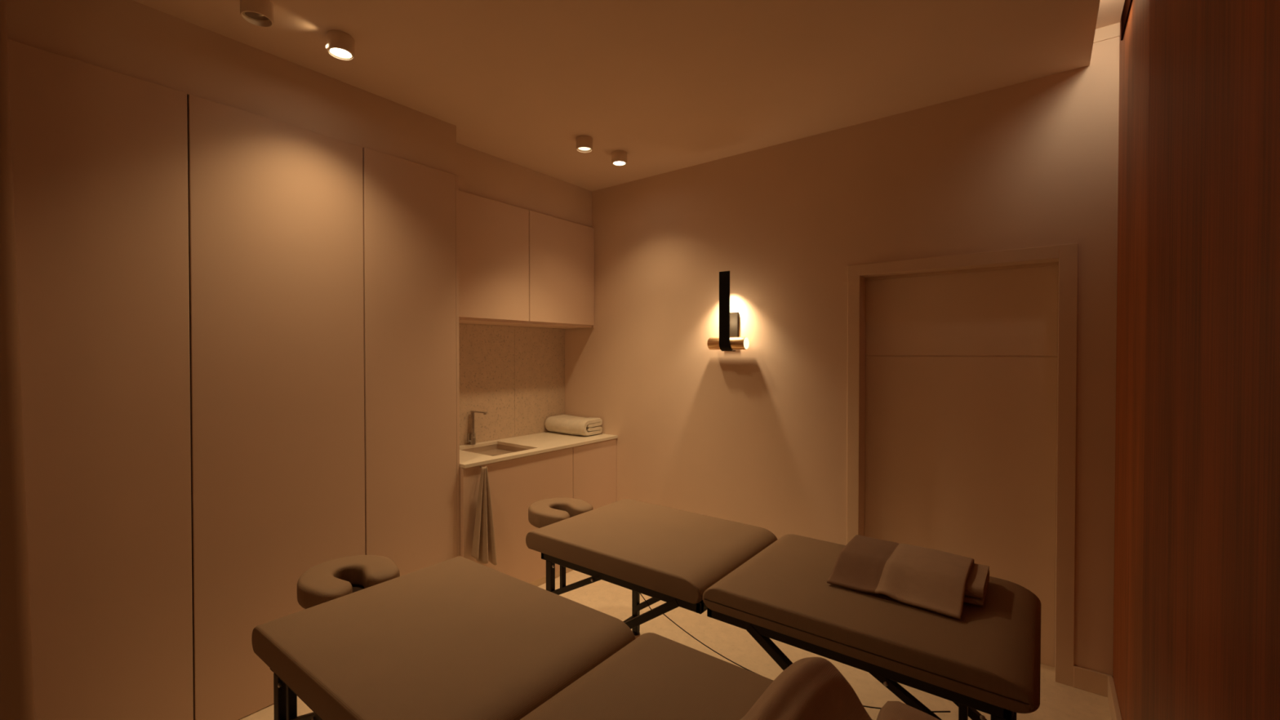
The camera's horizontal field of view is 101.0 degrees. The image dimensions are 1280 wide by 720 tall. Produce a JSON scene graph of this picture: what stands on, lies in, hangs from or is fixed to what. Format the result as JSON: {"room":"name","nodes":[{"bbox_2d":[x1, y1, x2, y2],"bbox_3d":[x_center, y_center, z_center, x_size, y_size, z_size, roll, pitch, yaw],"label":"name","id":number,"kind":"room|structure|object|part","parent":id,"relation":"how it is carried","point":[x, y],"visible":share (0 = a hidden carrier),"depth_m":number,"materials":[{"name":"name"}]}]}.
{"room":"massage room","nodes":[
{"label":"massage room","id":0,"kind":"room"},
{"bbox_2d":[0,0,35,719],"bbox_3d":[-2.230,0.101,1.302,0.222,2.847,0.955,1,1,37],"label":"wall","id":1,"kind":"structure","parent":0,"point":[16,677],"depth_m":1.58,"materials":[{"name":"brown paint"}]},
{"bbox_2d":[132,0,1100,191],"bbox_3d":[-0.662,-1.369,1.718,3.472,0.083,4.350,1,1,37],"label":"ceiling","id":2,"kind":"structure","parent":0,"point":[670,85],"depth_m":2.33,"materials":[{"name":"paint"}]},
{"bbox_2d":[240,0,274,27],"bbox_3d":[-1.419,-1.296,1.955,0.102,0.068,0.102,1,1,37],"label":"recessed light","id":3,"kind":"object","parent":2,"relation":"in","point":[260,13],"visible":1,"depth_m":1.94,"materials":[{"name":"white metal"}]},
{"bbox_2d":[325,30,355,60],"bbox_3d":[-1.238,-1.299,2.179,0.102,0.068,0.106,1,1,37],"label":"recessed light","id":4,"kind":"object","parent":2,"relation":"in","point":[340,45],"visible":1,"depth_m":2.15,"materials":[{"name":"beige metal"}]},
{"bbox_2d":[576,135,592,152],"bbox_3d":[-0.338,-1.311,3.208,0.102,0.068,0.102,1,1,37],"label":"recessed light","id":5,"kind":"object","parent":2,"relation":"in","point":[584,143],"visible":1,"depth_m":3.17,"materials":[{"name":"beige metal"}]},
{"bbox_2d":[611,150,626,166],"bbox_3d":[-0.134,-1.314,3.437,0.102,0.068,0.102,1,1,37],"label":"recessed light","id":6,"kind":"object","parent":2,"relation":"in","point":[619,157],"visible":1,"depth_m":3.40,"materials":[{"name":"beige metal"}]},
{"bbox_2d":[238,569,1111,719],"bbox_3d":[-0.476,1.568,1.831,3.672,0.100,4.700,1,1,37],"label":"floor","id":7,"kind":"structure","parent":0,"point":[1058,701],"depth_m":2.67,"materials":[{"name":"tile"}]},
{"bbox_2d":[7,39,459,719],"bbox_3d":[-2.116,0.234,2.082,0.540,2.562,2.830,1,1,37],"label":"wardrobe","id":8,"kind":"object","parent":7,"relation":"on","point":[238,329],"visible":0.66,"depth_m":2.12,"materials":[{"name":"paint"}]},
{"bbox_3d":[-1.988,0.236,1.823,0.022,2.558,0.673,1,1,37],"label":"door","id":9,"kind":"part","parent":8,"relation":"part of","materials":[{"name":"paint"}]},
{"bbox_2d":[5,0,456,174],"bbox_3d":[-2.132,-1.189,2.056,0.530,0.285,2.855,1,1,37],"label":"wall","id":10,"kind":"structure","parent":8,"relation":"on","point":[130,37],"depth_m":2.16,"materials":[{"name":"paint"}]},
{"bbox_3d":[-1.578,0.230,2.359,0.022,2.558,0.666,1,1,37],"label":"door","id":11,"kind":"part","parent":8,"relation":"part of","materials":[{"name":"paint"}]},
{"bbox_3d":[-1.217,0.225,2.831,0.022,2.558,0.510,1,1,37],"label":"door","id":12,"kind":"part","parent":8,"relation":"part of","materials":[{"name":"paint"}]},
{"bbox_3d":[-1.261,0.222,3.199,0.540,2.561,0.018,1,1,37],"label":"panel","id":13,"kind":"part","parent":8,"relation":"part of","materials":[{"name":"paint"}]},
{"bbox_2d":[459,438,616,586],"bbox_3d":[-0.827,1.054,3.749,0.575,0.883,1.368,1,1,37],"label":"base cabinet","id":14,"kind":"object","parent":7,"relation":"on","point":[587,473],"visible":0.36,"depth_m":3.40,"materials":[{"name":"paint"}]},
{"bbox_2d":[471,466,496,564],"bbox_3d":[-0.912,0.920,3.096,0.078,0.591,0.179,1,1,37],"label":"hanging cloth","id":15,"kind":"object","parent":14,"relation":"hanging from","point":[483,549],"visible":1,"depth_m":3.08,"materials":[{"name":"fabric"}]},
{"bbox_3d":[-0.752,1.035,3.390,0.020,0.829,0.888,1,1,37],"label":"door","id":16,"kind":"part","parent":14,"relation":"part of","materials":[{"name":"paint"}]},
{"bbox_2d":[459,431,617,468],"bbox_3d":[-0.821,0.602,3.741,0.587,0.020,1.366,1,1,37],"label":"countertop","id":17,"kind":"structure","parent":14,"relation":"on","point":[545,442],"depth_m":3.73,"materials":[{"name":"stone"}]},
{"bbox_2d":[466,410,487,444],"bbox_3d":[-1.128,0.475,3.655,0.176,0.236,0.062,1,1,37],"label":"faucet","id":18,"kind":"object","parent":17,"relation":"on","point":[471,437],"visible":1,"depth_m":3.69,"materials":[{"name":"metal"}]},
{"bbox_3d":[-1.193,0.543,3.680,0.018,0.064,0.023,1,1,37],"label":"lever","id":19,"kind":"part","parent":18,"relation":"part of","materials":[{"name":"metal"}]},
{"bbox_3d":[-1.118,0.365,3.658,0.167,0.016,0.022,1,1,37],"label":"spout","id":20,"kind":"part","parent":18,"relation":"part of","materials":[{"name":"metal"}]},
{"bbox_2d":[461,444,529,456],"bbox_3d":[-0.975,0.635,3.556,0.450,0.042,0.382,1,1,37],"label":"sink","id":21,"kind":"object","parent":17,"relation":"in","point":[496,449],"visible":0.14,"depth_m":3.72,"materials":[{"name":"stone"}]},
{"bbox_2d":[545,414,602,435],"bbox_3d":[-0.532,0.521,4.214,0.430,0.129,0.244,1,1,37],"label":"folded towel","id":22,"kind":"object","parent":17,"relation":"on","point":[563,424],"visible":1,"depth_m":4.11,"materials":[{"name":"white fabric"}]},
{"bbox_3d":[-0.335,1.029,3.935,0.020,0.829,0.475,1,1,37],"label":"door","id":23,"kind":"part","parent":14,"relation":"part of","materials":[{"name":"paint"}]},
{"bbox_2d":[251,555,872,719],"bbox_3d":[-0.329,1.152,1.394,2.199,0.744,0.701,1,1,37],"label":"massage table","id":24,"kind":"object","parent":7,"relation":"on","point":[460,637],"visible":1,"depth_m":1.43,"materials":[{"name":"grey leather"}]},
{"bbox_3d":[-1.055,1.214,1.552,0.036,0.592,0.026,1,1,37],"label":"leg","id":25,"kind":"part","parent":24,"relation":"part of","materials":[{"name":"black metal"}]},
{"bbox_3d":[-0.566,0.900,1.573,0.849,0.042,0.657,1,1,37],"label":"frame rail","id":26,"kind":"part","parent":24,"relation":"part of","materials":[{"name":"black metal"}]},
{"bbox_3d":[-1.072,0.861,1.944,0.190,0.010,0.230,1,1,37],"label":"board","id":27,"kind":"part","parent":24,"relation":"part of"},
{"bbox_2d":[251,555,635,719],"bbox_3d":[-0.595,0.838,1.595,0.944,0.086,0.701,1,1,37],"label":"cushion","id":28,"kind":"object","parent":24,"relation":"on","point":[460,637],"depth_m":1.48,"materials":[{"name":"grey leather"}]},
{"bbox_2d":[520,632,872,719],"bbox_3d":[0.163,0.845,1.014,0.959,0.086,0.701,1,1,37],"label":"cushion","id":29,"kind":"object","parent":24,"relation":"on","point":[651,676],"depth_m":1.29,"materials":[{"name":"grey leather"}]},
{"bbox_2d":[740,657,939,719],"bbox_3d":[0.365,0.716,0.982,0.518,0.168,0.429,1,1,37],"label":"towel","id":30,"kind":"object","parent":24,"relation":"on","point":[810,688],"visible":1,"depth_m":1.05,"materials":[{"name":"brown fabric"}]},
{"bbox_2d":[525,497,1040,719],"bbox_3d":[0.322,1.142,2.238,2.191,0.743,0.700,1,1,37],"label":"massage table","id":31,"kind":"object","parent":7,"relation":"on","point":[988,660],"visible":0.91,"depth_m":1.80,"materials":[{"name":"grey leather"}]},
{"bbox_3d":[-0.407,1.204,2.398,0.036,0.592,0.026,1,1,37],"label":"leg","id":32,"kind":"part","parent":31,"relation":"part of","materials":[{"name":"black metal"}]},
{"bbox_3d":[0.082,0.890,2.419,0.849,0.042,0.656,1,1,37],"label":"frame rail","id":33,"kind":"part","parent":31,"relation":"part of","materials":[{"name":"black metal"}]},
{"bbox_3d":[-0.023,1.198,2.900,0.036,0.592,0.026,1,1,37],"label":"leg","id":34,"kind":"part","parent":31,"relation":"part of","materials":[{"name":"black metal"}]},
{"bbox_2d":[525,498,777,604],"bbox_3d":[0.052,0.828,2.441,0.944,0.086,0.700,1,1,37],"label":"cushion","id":35,"kind":"object","parent":31,"relation":"on","point":[676,554],"depth_m":2.29,"materials":[{"name":"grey leather"}]},
{"bbox_3d":[0.793,0.897,1.875,0.894,0.042,0.656,1,1,37],"label":"frame rail","id":36,"kind":"part","parent":31,"relation":"part of","materials":[{"name":"black metal"}]},
{"bbox_2d":[702,533,1040,713],"bbox_3d":[0.811,0.835,1.860,0.959,0.086,0.700,1,1,37],"label":"cushion","id":37,"kind":"object","parent":31,"relation":"on","point":[990,655],"depth_m":1.63,"materials":[{"name":"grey leather"}]},
{"bbox_2d":[826,534,989,619],"bbox_3d":[0.950,0.745,1.867,0.453,0.080,0.399,1,1,37],"label":"towel","id":38,"kind":"object","parent":31,"relation":"on","point":[935,580],"visible":1,"depth_m":1.81,"materials":[{"name":"brown fabric"}]},
{"bbox_3d":[0.933,1.216,1.373,0.036,0.592,0.026,1,1,37],"label":"leg","id":39,"kind":"part","parent":31,"relation":"part of","materials":[{"name":"black metal"}]},
{"bbox_3d":[1.317,1.210,1.875,0.036,0.592,0.026,1,1,37],"label":"leg","id":40,"kind":"part","parent":31,"relation":"part of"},
{"bbox_2d":[564,35,1119,679],"bbox_3d":[0.779,-0.001,3.453,3.672,3.000,0.130,1,1,37],"label":"wall","id":41,"kind":"structure","parent":0,"point":[756,435],"depth_m":3.17,"materials":[{"name":"paint"}]},
{"bbox_2d":[706,271,749,351],"bbox_3d":[0.578,-0.315,3.450,0.268,0.516,0.112,1,1,37],"label":"wall sconce","id":42,"kind":"object","parent":41,"relation":"attached to","point":[728,340],"visible":1,"depth_m":3.41,"materials":[{"name":"black metal"}]},
{"bbox_3d":[0.606,-0.223,3.488,0.096,0.180,0.020,1,1,37],"label":"wall plate","id":43,"kind":"part","parent":42,"relation":"part of","materials":[{"name":"brown metal"}]},
{"bbox_2d":[846,243,1077,686],"bbox_3d":[1.653,0.484,2.807,1.020,2.046,0.182,1,1,37],"label":"door","id":44,"kind":"structure","parent":41,"relation":"in","point":[963,431],"depth_m":2.77,"materials":[{"name":"paint"}]},
{"bbox_2d":[1073,665,1112,697],"bbox_3d":[2.059,1.463,2.400,0.134,0.098,0.014,1,1,37],"label":"baseboard","id":45,"kind":"structure","parent":41,"relation":"attached to","point":[1086,679],"depth_m":2.40,"materials":[{"name":"paint"}]},
{"bbox_2d":[1093,22,1119,43],"bbox_3d":[2.077,-1.459,2.356,0.098,0.058,0.006,1,1,37],"label":"trim","id":46,"kind":"structure","parent":41,"relation":"attached to","point":[1112,31],"depth_m":2.35,"materials":[{"name":"paint"}]},
{"bbox_2d":[1095,0,1124,29],"bbox_3d":[-0.552,-1.510,1.696,3.672,0.060,4.450,1,1,37],"label":"ceiling","id":47,"kind":"structure","parent":0,"point":[1110,11],"depth_m":2.26,"materials":[{"name":"paint"}]},
{"bbox_2d":[1112,0,1149,719],"bbox_3d":[0.866,0.033,0.628,0.100,3.000,4.250,1,1,37],"label":"wall","id":48,"kind":"structure","parent":0,"point":[1134,47],"depth_m":1.95,"materials":[{"name":"brown wood"}]},
{"bbox_2d":[1107,675,1122,719],"bbox_3d":[1.780,1.468,1.936,0.018,0.098,1.061,1,1,37],"label":"baseboard","id":49,"kind":"structure","parent":48,"relation":"attached to","point":[1113,704],"depth_m":2.23,"materials":[{"name":"paint"}]},
{"bbox_2d":[1120,0,1133,40],"bbox_3d":[1.754,-1.400,1.859,0.006,0.100,0.950,1,1,37],"label":"trim","id":50,"kind":"structure","parent":48,"relation":"attached to","point":[1127,4],"depth_m":2.14,"materials":[{"name":"brown wood"}]},
{"bbox_2d":[1141,0,1279,719],"bbox_3d":[0.494,0.038,0.246,0.026,2.998,3.150,1,1,37],"label":"wall panel","id":51,"kind":"object","parent":48,"relation":"attached to","point":[1211,613],"depth_m":0.90,"materials":[{"name":"brown wood"}]},
{"bbox_3d":[-2.001,0.042,2.760,0.100,2.930,4.350,1,1,37],"label":"wall","id":52,"kind":"structure","parent":0,"visible":0},
{"bbox_2d":[458,323,564,445],"bbox_3d":[-1.051,0.167,3.913,0.008,0.844,1.365,1,1,37],"label":"backsplash","id":53,"kind":"structure","parent":52,"relation":"attached to","point":[515,375],"depth_m":4.00,"materials":[{"name":"stone"}]},
{"bbox_2d":[458,191,594,328],"bbox_3d":[-0.916,-0.653,3.799,0.349,0.795,1.366,1,1,37],"label":"upper cabinet","id":54,"kind":"object","parent":52,"relation":"attached to","point":[518,266],"visible":0.71,"depth_m":3.65,"materials":[{"name":"paint"}]},
{"bbox_3d":[-0.991,-0.657,3.428,0.018,0.777,0.684,1,1,37],"label":"door","id":55,"kind":"part","parent":54,"relation":"part of","materials":[{"name":"paint"}]},
{"bbox_2d":[456,142,591,227],"bbox_3d":[-0.931,-1.205,3.800,0.318,0.295,1.375,1,1,37],"label":"wall","id":56,"kind":"structure","parent":54,"relation":"on","point":[481,174],"depth_m":3.67,"materials":[{"name":"paint"}]},
{"bbox_3d":[-0.579,-0.663,3.966,0.018,0.777,0.662,1,1,37],"label":"door","id":57,"kind":"part","parent":54,"relation":"part of","materials":[{"name":"paint"}]}
]}

